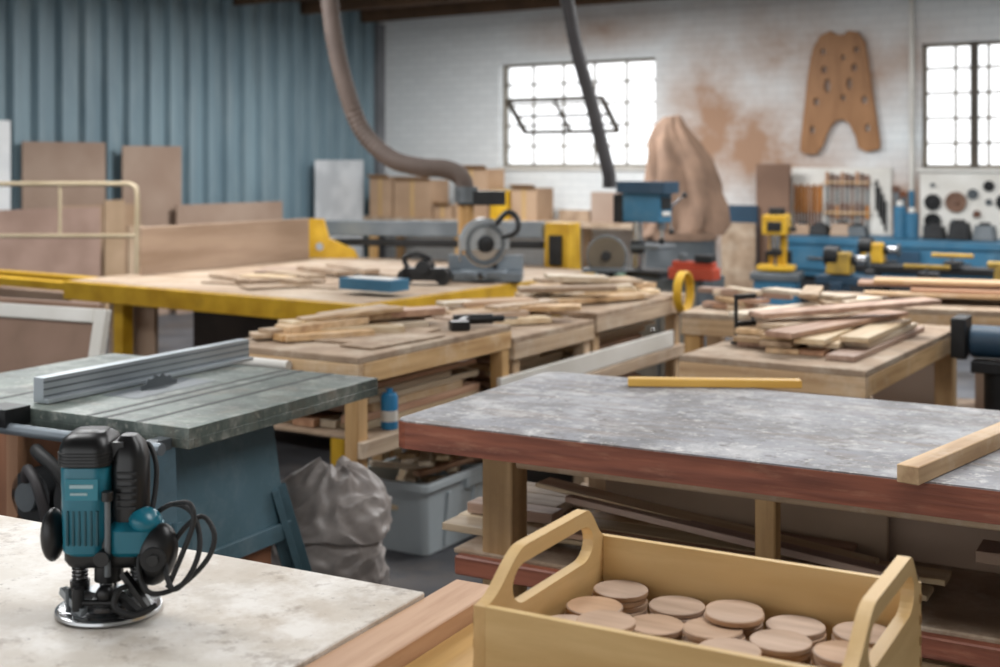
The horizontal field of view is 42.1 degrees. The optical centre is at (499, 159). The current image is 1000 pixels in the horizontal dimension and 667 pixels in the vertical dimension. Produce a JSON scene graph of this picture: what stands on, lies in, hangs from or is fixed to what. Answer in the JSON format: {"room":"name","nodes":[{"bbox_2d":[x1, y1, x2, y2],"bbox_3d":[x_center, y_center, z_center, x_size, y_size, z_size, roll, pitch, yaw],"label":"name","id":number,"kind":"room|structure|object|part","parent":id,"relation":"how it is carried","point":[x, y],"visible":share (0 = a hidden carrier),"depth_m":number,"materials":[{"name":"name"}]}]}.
{"room":"woodworking shop","nodes":[
{"label":"woodworking shop","id":0,"kind":"room"},
{"bbox_2d":[0,0,377,257],"bbox_3d":[-6.662,-0.135,9.206,0.152,3.470,18.000,0,0,34],"label":"wall","id":1,"kind":"structure","parent":0,"point":[250,98],"depth_m":14.10,"materials":[{"name":"blue metal"}]},
{"bbox_2d":[374,24,384,258],"bbox_3d":[-1.545,-0.060,16.536,0.120,3.320,0.119,0,0,35],"label":"trim","id":2,"kind":"structure","parent":1,"relation":"attached to","point":[379,29],"depth_m":16.49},
{"bbox_2d":[233,0,649,22],"bbox_3d":[1.533,-1.800,8.779,14.020,0.139,8.880,0,0,35],"label":"beam","id":3,"kind":"structure","parent":1,"relation":"attached to","point":[488,6],"depth_m":15.17,"materials":[{"name":"brown wood"}]},
{"bbox_2d":[292,0,485,10],"bbox_3d":[-0.763,-1.900,5.333,14.300,0.060,18.300,0,0,35],"label":"ceiling","id":4,"kind":"structure","parent":0,"point":[292,0],"depth_m":15.53,"materials":[{"name":"brown wood"}]},
{"bbox_2d":[560,0,615,187],"bbox_3d":[0.553,-0.842,9.300,0.559,2.087,0.099,0,0,0],"label":"hose","id":5,"kind":"object","parent":4,"relation":"hanging from","point":[604,156],"visible":1,"depth_m":9.26,"materials":[{"name":"black plastic"}]},
{"bbox_2d":[105,312,974,597],"bbox_3d":[-0.763,1.650,5.333,14.300,0.100,18.300,0,0,35],"label":"floor","id":6,"kind":"structure","parent":0,"point":[431,573],"depth_m":6.92,"materials":[{"name":"concrete"}]},
{"bbox_2d":[0,120,10,209],"bbox_3d":[-4.672,0.617,11.915,0.020,1.967,0.412,0,0,34],"label":"panel","id":7,"kind":"object","parent":6,"relation":"on","point":[5,125],"visible":0.43,"depth_m":12.03,"materials":[{"name":"white"}]},
{"bbox_2d":[0,207,100,302],"bbox_3d":[-4.037,1.012,11.251,0.022,1.176,1.402,0,0,35],"label":"sheet","id":8,"kind":"object","parent":6,"relation":"on","point":[65,256],"visible":0.52,"depth_m":11.40,"materials":[{"name":"brown wood"}]},
{"bbox_2d":[0,297,102,308],"bbox_3d":[-2.299,1.140,6.209,0.800,0.920,0.275,0,0,25],"label":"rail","id":9,"kind":"structure","parent":6,"relation":"on","point":[2,299],"depth_m":6.25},
{"bbox_2d":[0,303,110,372],"bbox_3d":[-2.023,1.115,5.501,0.760,0.985,0.245,0,0,25],"label":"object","id":10,"kind":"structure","parent":6,"relation":"on","point":[30,335],"depth_m":5.53,"materials":[{"name":"white paint"}]},
{"bbox_2d":[21,141,105,208],"bbox_3d":[-4.197,0.713,12.536,0.021,1.774,0.949,0,0,34],"label":"sheet","id":11,"kind":"object","parent":6,"relation":"on","point":[40,161],"visible":0.42,"depth_m":12.51,"materials":[{"name":"brown wood"}]},
{"bbox_2d":[0,181,139,273],"bbox_3d":[-3.159,0.875,9.275,1.318,1.450,0.038,0,0,15],"label":"frame","id":12,"kind":"object","parent":6,"relation":"on","point":[59,184],"visible":0.86,"depth_m":9.20,"materials":[{"name":"beige metal"}]},
{"bbox_2d":[62,204,140,276],"bbox_3d":[-3.849,1.017,12.548,0.021,1.166,0.942,0,0,34],"label":"sheet","id":13,"kind":"object","parent":6,"relation":"on","point":[129,208],"visible":0.16,"depth_m":12.78,"materials":[{"name":"brown wood"}]},
{"bbox_2d":[103,200,124,309],"bbox_3d":[-3.623,0.988,12.205,0.020,1.224,0.232,0,0,35],"label":"sheet","id":14,"kind":"object","parent":6,"relation":"on","point":[113,210],"visible":0.58,"depth_m":12.19,"materials":[{"name":"brown wood"}]},
{"bbox_2d":[127,226,144,274],"bbox_3d":[-3.512,1.118,12.544,0.020,0.963,0.194,0,0,34],"label":"sheet","id":15,"kind":"object","parent":6,"relation":"on","point":[130,229],"visible":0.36,"depth_m":12.48,"materials":[{"name":"brown wood"}]},
{"bbox_2d":[121,146,181,314],"bbox_3d":[-3.576,0.728,13.368,0.021,1.744,0.771,0,0,34],"label":"sheet","id":16,"kind":"object","parent":6,"relation":"on","point":[156,171],"visible":0.5,"depth_m":13.39,"materials":[{"name":"brown wood"}]},
{"bbox_2d":[0,339,377,571],"bbox_3d":[-1.107,1.118,4.015,1.189,0.986,1.135,0,0,28],"label":"saw","id":17,"kind":"object","parent":6,"relation":"on","point":[209,420],"visible":0.49,"depth_m":3.74,"materials":[{"name":"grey metal"}]},
{"bbox_2d":[175,201,282,313],"bbox_3d":[-2.922,1.034,14.144,0.021,1.132,1.562,0,0,35],"label":"sheet","id":18,"kind":"object","parent":6,"relation":"on","point":[190,214],"visible":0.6,"depth_m":14.07,"materials":[{"name":"brown wood"}]},
{"bbox_2d":[0,515,488,666],"bbox_3d":[-0.726,1.150,1.748,2.270,0.900,1.400,0,0,28],"label":"bench","id":19,"kind":"object","parent":6,"relation":"on","point":[235,612],"visible":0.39,"depth_m":1.98,"materials":[{"name":"beige stone"}]},
{"bbox_2d":[40,426,216,628],"bbox_3d":[-0.578,0.559,1.998,0.243,0.280,0.162,0,0,33],"label":"router","id":20,"kind":"object","parent":19,"relation":"on","point":[107,523],"visible":1,"depth_m":1.98,"materials":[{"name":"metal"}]},
{"bbox_2d":[473,509,921,666],"bbox_3d":[0.284,0.642,1.814,0.514,0.184,0.395,0,0,29],"label":"wooden tray","id":21,"kind":"object","parent":19,"relation":"on","point":[522,630],"visible":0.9,"depth_m":1.86,"materials":[{"name":"brown wood"}]},
{"bbox_2d":[552,580,886,666],"bbox_3d":[0.285,0.688,1.815,0.469,0.063,0.367,0,0,29],"label":"wooden disc","id":22,"kind":"object","parent":21,"relation":"in","point":[732,625],"visible":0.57,"depth_m":1.87,"materials":[{"name":"brown wood"}]},
{"bbox_2d":[0,219,594,466],"bbox_3d":[-1.374,1.008,8.430,3.540,1.185,2.733,0,0,34],"label":"table","id":23,"kind":"object","parent":6,"relation":"on","point":[221,312],"visible":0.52,"depth_m":7.49,"materials":[{"name":"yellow wood"}]},
{"bbox_2d":[139,218,308,274],"bbox_3d":[-1.772,0.554,8.533,0.026,0.289,1.500,0,0,34],"label":"panel","id":24,"kind":"object","parent":23,"relation":"on","point":[174,248],"visible":1,"depth_m":8.44,"materials":[{"name":"brown wood"}]},
{"bbox_2d":[201,263,403,289],"bbox_3d":[-1.104,0.677,7.808,1.291,0.041,1.677,0,0,34],"label":"timber offcuts","id":25,"kind":"object","parent":23,"relation":"on","point":[307,276],"visible":0.94,"depth_m":7.48,"materials":[{"name":"brown wood"}]},
{"bbox_2d":[339,275,408,292],"bbox_3d":[-0.654,0.642,6.750,0.340,0.062,0.160,0,0,34],"label":"box","id":26,"kind":"object","parent":23,"relation":"on","point":[359,282],"visible":1,"depth_m":6.68,"materials":[{"name":"metal"}]},
{"bbox_2d":[321,0,505,254],"bbox_3d":[-0.598,-0.562,8.355,1.338,2.523,0.210,0,0,18],"label":"hose","id":27,"kind":"object","parent":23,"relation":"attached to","point":[466,195],"visible":0.97,"depth_m":8.38,"materials":[{"name":"grey plastic"}]},
{"bbox_2d":[397,251,452,284],"bbox_3d":[-0.420,0.605,7.300,0.304,0.181,0.160,0,0,10],"label":"power tool","id":28,"kind":"object","parent":23,"relation":"on","point":[424,270],"visible":0.93,"depth_m":7.25,"materials":[{"name":"black metal"}]},
{"bbox_2d":[448,209,523,281],"bbox_3d":[-0.095,0.488,7.462,0.441,0.411,0.432,0,0,5],"label":"saw","id":29,"kind":"object","parent":23,"relation":"on","point":[484,242],"visible":0.98,"depth_m":7.47,"materials":[{"name":"metal"}]},
{"bbox_2d":[271,456,392,585],"bbox_3d":[-0.609,1.301,4.398,0.480,0.596,0.367,0,0,0],"label":"sack","id":30,"kind":"object","parent":6,"relation":"on","point":[342,511],"visible":0.49,"depth_m":4.28,"materials":[{"name":"grey fabric"}]},
{"bbox_2d":[314,160,363,257],"bbox_3d":[-1.936,0.800,15.685,0.021,1.600,0.866,0,0,34],"label":"panel","id":31,"kind":"object","parent":6,"relation":"on","point":[338,184],"visible":0.42,"depth_m":15.67,"materials":[{"name":"stone"}]},
{"bbox_2d":[368,449,482,555],"bbox_3d":[-0.272,1.384,5.605,0.420,0.429,0.780,0,0,31],"label":"plastic storage bin","id":32,"kind":"object","parent":6,"relation":"on","point":[427,490],"visible":0.63,"depth_m":5.32,"materials":[{"name":"grey plastic"}]},
{"bbox_2d":[244,271,693,483],"bbox_3d":[-0.014,1.096,5.999,0.775,1.007,2.900,0,0,31],"label":"workbench","id":33,"kind":"object","parent":6,"relation":"on","point":[505,344],"depth_m":5.35,"materials":[{"name":"brown wood"}]},
{"bbox_2d":[234,357,291,369],"bbox_3d":[-0.928,0.750,4.832,0.370,0.038,0.038,0,0,31],"label":"paper roll","id":34,"kind":"object","parent":33,"relation":"on","point":[258,362],"visible":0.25,"depth_m":4.77,"materials":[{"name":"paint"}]},
{"bbox_2d":[249,304,445,349],"bbox_3d":[-0.536,0.651,5.281,0.691,0.094,0.900,0,0,31],"label":"timber offcuts","id":35,"kind":"object","parent":33,"relation":"on","point":[376,326],"visible":1,"depth_m":5.14,"materials":[{"name":"brown wood"}]},
{"bbox_2d":[381,388,397,429],"bbox_3d":[-0.412,0.924,4.838,0.065,0.150,0.065,0,0,0],"label":"bottle","id":36,"kind":"object","parent":33,"relation":"on","point":[389,399],"visible":1,"depth_m":4.81,"materials":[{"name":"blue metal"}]},
{"bbox_2d":[288,316,673,429],"bbox_3d":[-0.004,0.915,5.992,0.616,0.166,2.692,0,0,31],"label":"stored timber","id":37,"kind":"object","parent":33,"relation":"on","point":[421,390],"visible":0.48,"depth_m":5.46,"materials":[{"name":"brown wood"}]},
{"bbox_2d":[448,313,517,330],"bbox_3d":[-0.064,0.672,5.414,0.320,0.051,0.162,0,0,-15],"label":"cordless drill","id":38,"kind":"object","parent":33,"relation":"on","point":[459,322],"visible":1,"depth_m":5.44,"materials":[{"name":"black plastic"}]},
{"bbox_2d":[428,297,580,324],"bbox_3d":[-0.040,0.708,6.106,0.765,0.090,0.543,0,0,-29],"label":"timber offcuts","id":39,"kind":"object","parent":33,"relation":"on","point":[528,310],"visible":0.75,"depth_m":6.04,"materials":[{"name":"wood"}]},
{"bbox_2d":[515,273,659,303],"bbox_3d":[0.437,0.659,6.820,0.707,0.128,1.000,0,0,31],"label":"timber offcuts","id":40,"kind":"object","parent":33,"relation":"on","point":[565,288],"visible":0.93,"depth_m":6.66,"materials":[{"name":"brown wood"}]},
{"bbox_2d":[618,371,640,377],"bbox_3d":[0.308,1.252,6.647,0.515,0.292,1.041,0,0,31],"label":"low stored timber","id":41,"kind":"object","parent":33,"relation":"on","point":[631,374],"visible":0.02,"depth_m":6.78,"materials":[{"name":"brown wood"}]},
{"bbox_3d":[0.982,0.705,6.950,0.041,0.225,0.198,0,0,33],"label":"yellow hose coil","id":42,"kind":"part","parent":33,"relation":"part of","materials":[{"name":"yellow plastic"}]},
{"bbox_2d":[364,216,631,269],"bbox_3d":[0.260,1.140,14.854,4.200,0.920,0.650,0,0,35],"label":"countertop","id":43,"kind":"structure","parent":6,"relation":"on","point":[587,227],"depth_m":15.03,"materials":[{"name":"grey wood"}]},
{"bbox_2d":[366,174,393,215],"bbox_3d":[-1.369,0.427,15.840,0.330,0.503,0.420,0,0,35],"label":"cardboard box","id":44,"kind":"object","parent":43,"relation":"on","point":[381,186],"visible":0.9,"depth_m":15.70,"materials":[{"name":"brown cardboard"}]},
{"bbox_2d":[390,176,448,217],"bbox_3d":[-0.964,0.437,15.561,0.562,0.483,0.420,0,0,35],"label":"cardboard box","id":45,"kind":"object","parent":43,"relation":"on","point":[413,196],"visible":0.93,"depth_m":15.43,"materials":[{"name":"brown cardboard"}]},
{"bbox_2d":[431,202,454,217],"bbox_3d":[-0.592,0.583,15.306,0.250,0.192,0.420,0,0,35],"label":"cardboard box","id":46,"kind":"object","parent":43,"relation":"on","point":[441,209],"visible":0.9,"depth_m":15.18,"materials":[{"name":"brown cardboard"}]},
{"bbox_2d":[455,165,504,218],"bbox_3d":[-0.254,0.370,15.073,0.456,0.619,0.420,0,0,34],"label":"cardboard box","id":47,"kind":"object","parent":43,"relation":"on","point":[485,179],"visible":0.45,"depth_m":14.91,"materials":[{"name":"brown cardboard"}]},
{"bbox_2d":[490,190,510,219],"bbox_3d":[0.085,0.511,14.882,0.235,0.336,0.350,0,0,34],"label":"crate","id":48,"kind":"object","parent":43,"relation":"on","point":[495,210],"visible":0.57,"depth_m":14.72,"materials":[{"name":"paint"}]},
{"bbox_2d":[508,184,552,220],"bbox_3d":[0.346,0.476,14.661,0.337,0.407,0.420,0,0,34],"label":"cardboard box","id":49,"kind":"object","parent":43,"relation":"on","point":[531,203],"visible":0.98,"depth_m":14.55,"materials":[{"name":"brown cardboard"}]},
{"bbox_2d":[559,210,590,221],"bbox_3d":[0.828,0.616,14.372,0.387,0.126,0.050,0,0,34],"label":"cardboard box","id":50,"kind":"object","parent":43,"relation":"on","point":[564,215],"visible":1,"depth_m":14.34,"materials":[{"name":"brown cardboard"}]},
{"bbox_2d":[591,192,622,222],"bbox_3d":[1.163,0.513,14.142,0.375,0.331,0.050,0,0,34],"label":"plywood offcut","id":51,"kind":"object","parent":43,"relation":"on","point":[601,202],"visible":0.64,"depth_m":14.14,"materials":[{"name":"beige wood"}]},
{"bbox_2d":[582,235,627,276],"bbox_3d":[0.656,1.028,7.923,0.260,1.145,0.370,0,0,12],"label":"disc sander","id":52,"kind":"object","parent":6,"relation":"on","point":[606,255],"visible":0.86,"depth_m":7.86,"materials":[{"name":"grey metal"}]},
{"bbox_2d":[628,275,724,376],"bbox_3d":[1.171,1.200,8.985,0.620,0.800,0.485,0,0,32],"label":"workbench","id":53,"kind":"object","parent":6,"relation":"on","point":[665,284],"visible":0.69,"depth_m":8.79,"materials":[{"name":"brown wood"}]},
{"bbox_2d":[613,181,686,277],"bbox_3d":[1.013,0.474,9.011,0.517,0.650,0.270,0,0,40],"label":"press","id":54,"kind":"object","parent":53,"relation":"on","point":[640,201],"visible":0.99,"depth_m":8.93,"materials":[{"name":"blue metal"}]},
{"bbox_2d":[668,253,719,280],"bbox_3d":[1.300,0.714,8.700,0.320,0.170,0.140,0,0,32],"label":"machine","id":55,"kind":"object","parent":53,"relation":"on","point":[703,267],"visible":0.97,"depth_m":8.63,"materials":[{"name":"paint"}]},
{"bbox_2d":[642,115,730,268],"bbox_3d":[1.718,0.590,12.203,0.873,2.020,0.697,0,0,0],"label":"bag","id":56,"kind":"object","parent":6,"relation":"on","point":[674,153],"visible":0.67,"depth_m":12.00,"materials":[{"name":"fabric"}]},
{"bbox_2d":[399,372,999,666],"bbox_3d":[1.072,1.149,3.276,2.600,0.901,0.930,0,0,29],"label":"workbench","id":57,"kind":"object","parent":6,"relation":"on","point":[772,462],"visible":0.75,"depth_m":3.33,"materials":[{"name":"grey laminate"}]},
{"bbox_2d":[628,377,801,388],"bbox_3d":[0.660,0.686,4.009,0.529,0.024,0.045,0,0,4],"label":"batten","id":58,"kind":"object","parent":57,"relation":"on","point":[715,382],"visible":1,"depth_m":3.99,"materials":[{"name":"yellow wood"}]},
{"bbox_2d":[442,477,999,600],"bbox_3d":[0.939,0.973,3.270,2.321,0.131,0.405,0,0,29],"label":"stored offcuts","id":59,"kind":"object","parent":57,"relation":"on","point":[550,499],"visible":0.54,"depth_m":3.43,"materials":[{"name":"brown wood"}]},
{"bbox_2d":[921,658,969,666],"bbox_3d":[1.050,1.303,3.271,1.834,0.220,0.535,0,0,29],"label":"planks","id":60,"kind":"object","parent":57,"relation":"on","point":[925,662],"visible":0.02,"depth_m":3.08,"materials":[{"name":"brown wood"}]},
{"bbox_2d":[897,422,999,485],"bbox_3d":[1.141,0.678,3.101,0.050,0.040,0.800,0,0,41],"label":"timber beam","id":61,"kind":"structure","parent":57,"relation":"on","point":[920,469],"depth_m":2.93,"materials":[{"name":"brown wood"}]},
{"bbox_2d":[721,222,755,288],"bbox_3d":[2.474,1.125,13.477,0.380,0.950,0.030,0,0,35],"label":"leaning board","id":62,"kind":"object","parent":6,"relation":"on","point":[738,244],"visible":0.5,"depth_m":13.46,"materials":[{"name":"beige wood"}]},
{"bbox_2d":[681,304,798,392],"bbox_3d":[1.225,1.175,6.535,0.500,0.850,0.500,0,0,25],"label":"bench","id":63,"kind":"object","parent":6,"relation":"on","point":[698,322],"visible":0.23,"depth_m":6.39,"materials":[{"name":"brown wood"}]},
{"bbox_2d":[698,286,792,310],"bbox_3d":[1.215,0.696,6.561,0.288,0.104,0.514,0,0,-45],"label":"timber offcuts","id":64,"kind":"object","parent":63,"relation":"on","point":[725,294],"visible":0.75,"depth_m":6.49,"materials":[{"name":"brown wood"}]},
{"bbox_2d":[729,205,757,269],"bbox_3d":[2.497,1.035,13.528,0.400,1.130,0.020,0,0,35],"label":"leaning board","id":65,"kind":"object","parent":6,"relation":"on","point":[738,213],"visible":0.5,"depth_m":13.48,"materials":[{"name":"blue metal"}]},
{"bbox_2d":[756,164,789,264],"bbox_3d":[2.809,0.820,13.368,0.360,1.560,0.030,0,0,34],"label":"leaning board","id":66,"kind":"object","parent":6,"relation":"on","point":[772,180],"visible":0.43,"depth_m":13.38,"materials":[{"name":"brown wood"}]},
{"bbox_2d":[750,207,803,304],"bbox_3d":[2.316,1.000,10.881,0.400,1.200,0.401,0,0,20],"label":"machine","id":67,"kind":"object","parent":6,"relation":"on","point":[776,224],"visible":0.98,"depth_m":10.77,"materials":[{"name":"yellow metal"}]},
{"bbox_2d":[680,324,956,406],"bbox_3d":[1.379,1.175,5.426,0.720,0.850,1.450,0,0,32],"label":"workbench","id":68,"kind":"object","parent":6,"relation":"on","point":[863,378],"visible":0.3,"depth_m":4.92,"materials":[{"name":"brown wood"}]},
{"bbox_2d":[731,293,755,343],"bbox_3d":[1.005,0.649,5.324,0.130,0.200,0.030,0,0,-30],"label":"clamp","id":69,"kind":"object","parent":68,"relation":"on","point":[752,322],"visible":0.55,"depth_m":5.30,"materials":[{"name":"black metal"}]},
{"bbox_2d":[728,285,941,361],"bbox_3d":[1.361,0.656,5.435,0.796,0.186,1.157,0,0,32],"label":"planks","id":70,"kind":"object","parent":68,"relation":"on","point":[835,326],"visible":0.99,"depth_m":5.27,"materials":[{"name":"brown wood"}]},
{"bbox_2d":[788,235,999,302],"bbox_3d":[4.319,1.170,11.927,3.400,0.860,0.875,0,0,34],"label":"workbench","id":71,"kind":"object","parent":6,"relation":"on","point":[807,250],"visible":0.31,"depth_m":11.92,"materials":[{"name":"metal"}]},
{"bbox_2d":[791,201,997,241],"bbox_3d":[3.719,0.564,12.385,1.939,0.350,0.158,0,0,35],"label":"tools","id":72,"kind":"object","parent":71,"relation":"on","point":[905,225],"visible":0.99,"depth_m":12.24,"materials":[{"name":"metal"}]},
{"bbox_2d":[815,246,999,291],"bbox_3d":[2.862,1.095,8.630,1.500,1.010,0.490,0,0,30],"label":"machine","id":73,"kind":"object","parent":6,"relation":"on","point":[839,264],"visible":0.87,"depth_m":8.82,"materials":[{"name":"yellow metal"}]},
{"bbox_2d":[824,291,999,407],"bbox_3d":[2.927,1.170,6.556,2.600,0.860,0.700,0,0,20],"label":"trestle table","id":74,"kind":"object","parent":6,"relation":"on","point":[983,313],"visible":0.03,"depth_m":6.48,"materials":[{"name":"brown wood"}]},
{"bbox_2d":[858,277,999,301],"bbox_3d":[2.782,0.684,6.658,1.836,0.106,0.471,0,0,20],"label":"boards","id":75,"kind":"object","parent":74,"relation":"on","point":[976,290],"visible":0.97,"depth_m":6.72,"materials":[{"name":"brown wood"}]},
{"bbox_2d":[854,237,994,290],"bbox_3d":[3.377,1.095,9.630,1.500,1.010,0.490,0,0,30],"label":"machine","id":76,"kind":"object","parent":6,"relation":"on","point":[878,251],"visible":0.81,"depth_m":9.79,"materials":[{"name":"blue metal"}]},
{"bbox_2d":[950,314,999,409],"bbox_3d":[2.140,1.137,5.550,0.380,0.925,0.340,0,0,30],"label":"grinder","id":77,"kind":"object","parent":6,"relation":"on","point":[982,342],"visible":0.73,"depth_m":5.53,"materials":[{"name":"black metal"}]},
{"bbox_2d":[378,0,999,274],"bbox_3d":[4.280,-0.135,12.758,14.000,3.470,0.250,0,0,35],"label":"wall","id":78,"kind":"structure","parent":0,"point":[735,72],"depth_m":14.07,"materials":[{"name":"brick"}]},
{"bbox_2d":[496,58,654,169],"bbox_3d":[0.798,-0.512,14.887,2.154,1.255,0.465,0,0,35],"label":"window","id":79,"kind":"structure","parent":78,"relation":"in","point":[509,102],"depth_m":15.04,"materials":[{"name":"metal"}]},
{"bbox_2d":[800,31,880,153],"bbox_3d":[3.437,-0.687,13.149,0.823,1.251,0.050,0,0,34],"label":"wooden template","id":80,"kind":"object","parent":78,"relation":"attached to","point":[831,108],"visible":1,"depth_m":13.13,"materials":[{"name":"brown wood"}]},
{"bbox_2d":[792,168,891,234],"bbox_3d":[3.438,0.454,13.141,1.030,0.749,0.068,0,0,35],"label":"board","id":81,"kind":"object","parent":78,"relation":"attached to","point":[829,196],"visible":0.84,"depth_m":13.11,"materials":[{"name":"white paint"}]},
{"bbox_2d":[893,186,905,205],"bbox_3d":[3.936,0.491,12.806,0.129,0.468,0.020,0,0,34],"label":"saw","id":82,"kind":"object","parent":78,"relation":"hanging from","point":[895,188],"visible":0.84,"depth_m":12.81,"materials":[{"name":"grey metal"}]},
{"bbox_2d":[909,0,914,207],"bbox_3d":[4.032,-0.535,12.729,0.056,2.370,0.056,0,0,34],"label":"conduit pipe","id":83,"kind":"object","parent":78,"relation":"attached to","point":[911,2],"visible":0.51,"depth_m":12.71,"materials":[{"name":"white metal"}]},
{"bbox_2d":[916,40,999,171],"bbox_3d":[4.780,-0.512,12.329,1.610,1.255,0.170,0,0,35],"label":"window","id":84,"kind":"structure","parent":78,"relation":"in","point":[974,92],"depth_m":12.52,"materials":[{"name":"metal"}]},
{"bbox_2d":[920,173,999,238],"bbox_3d":[4.533,0.450,12.389,1.055,0.641,0.068,0,0,34],"label":"board","id":85,"kind":"object","parent":78,"relation":"attached to","point":[945,198],"visible":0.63,"depth_m":12.47,"materials":[{"name":"white paint"}]}
]}

